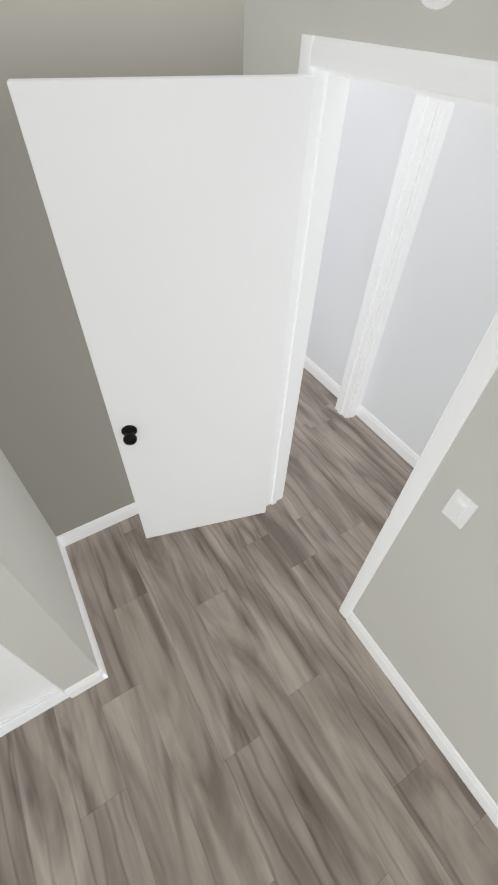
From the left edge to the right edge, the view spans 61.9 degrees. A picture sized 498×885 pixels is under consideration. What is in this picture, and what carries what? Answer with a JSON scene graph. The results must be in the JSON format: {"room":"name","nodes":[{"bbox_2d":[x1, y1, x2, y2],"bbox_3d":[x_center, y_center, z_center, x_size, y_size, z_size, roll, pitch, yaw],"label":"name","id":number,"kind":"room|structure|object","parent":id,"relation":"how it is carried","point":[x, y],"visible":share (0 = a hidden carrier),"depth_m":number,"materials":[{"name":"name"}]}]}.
{"room":"empty bedroom","nodes":[
{"label":"empty bedroom","id":0,"kind":"room"},
{"bbox_2d":[0,449,98,690],"bbox_3d":[-0.891,0.046,1.198,0.155,2.449,0.765,-23,53,-21],"label":"wall","id":1,"kind":"structure","parent":0,"point":[43,631],"depth_m":1.48,"materials":[{"name":"beige paint"}]},
{"bbox_2d":[57,538,107,681],"bbox_3d":[-0.843,0.813,2.082,0.014,0.110,0.739,-23,53,-21],"label":"baseboard","id":2,"kind":"structure","parent":1,"relation":"attached to","point":[101,674],"depth_m":2.03,"materials":[{"name":"white wood"}]},
{"bbox_2d":[0,0,439,536],"bbox_3d":[-1.168,-0.217,1.429,4.620,2.491,0.120,-23,53,-21],"label":"wall","id":3,"kind":"structure","parent":0,"point":[59,448],"depth_m":1.32,"materials":[{"name":"beige paint"}]},
{"bbox_2d":[56,502,137,544],"bbox_3d":[-0.566,0.344,2.511,1.140,0.114,0.014,-23,53,-21],"label":"baseboard","id":4,"kind":"structure","parent":3,"relation":"attached to","point":[130,510],"depth_m":2.38,"materials":[{"name":"white wood"}]},
{"bbox_2d":[0,368,497,884],"bbox_3d":[-0.454,1.576,1.539,4.860,0.222,7.220,-23,53,-21],"label":"floor","id":5,"kind":"structure","parent":0,"point":[242,714],"depth_m":1.79,"materials":[{"name":"wood"}]},
{"bbox_2d":[243,0,497,805],"bbox_3d":[1.266,0.903,0.478,0.120,2.491,5.140,-23,53,-21],"label":"wall","id":6,"kind":"structure","parent":0,"point":[425,610],"depth_m":1.25,"materials":[{"name":"beige paint"}]},
{"bbox_2d":[7,74,314,537],"bbox_3d":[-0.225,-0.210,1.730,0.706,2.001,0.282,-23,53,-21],"label":"bedroom door","id":7,"kind":"structure","parent":6,"relation":"in","point":[172,205],"depth_m":1.26,"materials":[{"name":"white paint"}]},
{"bbox_2d":[266,34,497,618],"bbox_3d":[0.371,-0.089,1.598,0.148,2.082,0.839,-23,53,-21],"label":"door frame","id":8,"kind":"structure","parent":6,"relation":"attached to","point":[333,66],"depth_m":1.14,"materials":[{"name":"white wood"}]},
{"bbox_2d":[346,612,497,828],"bbox_3d":[1.463,2.075,1.000,0.014,0.139,3.761,-23,53,-21],"label":"baseboard","id":9,"kind":"structure","parent":6,"relation":"attached to","point":[481,795],"depth_m":1.76,"materials":[{"name":"white wood"}]},
{"bbox_2d":[421,0,452,9],"bbox_3d":[0.337,-0.831,0.726,0.033,0.102,0.102,-23,53,-21],"label":"smoke detector","id":10,"kind":"object","parent":6,"relation":"attached to","point":[435,4],"visible":1,"depth_m":0.75,"materials":[{"name":"white plastic"}]},
{"bbox_2d":[442,489,477,528],"bbox_3d":[0.591,0.191,1.174,0.014,0.116,0.070,-23,53,-21],"label":"light switch","id":11,"kind":"object","parent":6,"relation":"attached to","point":[459,509],"visible":1,"depth_m":1.17,"materials":[{"name":"white plastic"}]},
{"bbox_2d":[306,79,497,456],"bbox_3d":[1.051,-0.864,2.066,0.120,2.490,5.000,-23,53,-21],"label":"wall","id":12,"kind":"structure","parent":0,"point":[443,310],"depth_m":2.23,"materials":[{"name":"paint"}]},
{"bbox_2d":[304,356,419,467],"bbox_3d":[0.986,-0.021,2.878,0.014,0.149,4.880,-23,53,-21],"label":"baseboard","id":13,"kind":"structure","parent":12,"relation":"attached to","point":[403,450],"depth_m":2.96,"materials":[{"name":"white wood"}]},
{"bbox_2d":[335,94,454,417],"bbox_3d":[0.430,-0.765,2.238,0.888,2.038,0.140,-23,53,-21],"label":"door frame","id":14,"kind":"structure","parent":12,"relation":"attached to","point":[420,123],"depth_m":2.14,"materials":[{"name":"white wood"}]},
{"bbox_3d":[-1.740,-0.083,-0.293,2.290,0.109,0.108,-23,53,-21],"label":"wall","id":15,"kind":"structure","parent":0,"visible":0},
{"bbox_2d":[0,647,58,723],"bbox_3d":[-1.310,0.545,0.801,1.195,2.344,0.023,-23,53,-21],"label":"sliding closet door","id":16,"kind":"structure","parent":15,"relation":"in","point":[23,687],"depth_m":1.67,"materials":[{"name":"white wood"}]},
{"bbox_2d":[0,644,69,736],"bbox_3d":[-1.752,0.727,0.564,2.302,2.466,0.097,-23,53,-21],"label":"trim","id":17,"kind":"structure","parent":15,"relation":"attached to","point":[31,712],"depth_m":1.80,"materials":[{"name":"white wood"}]}
]}

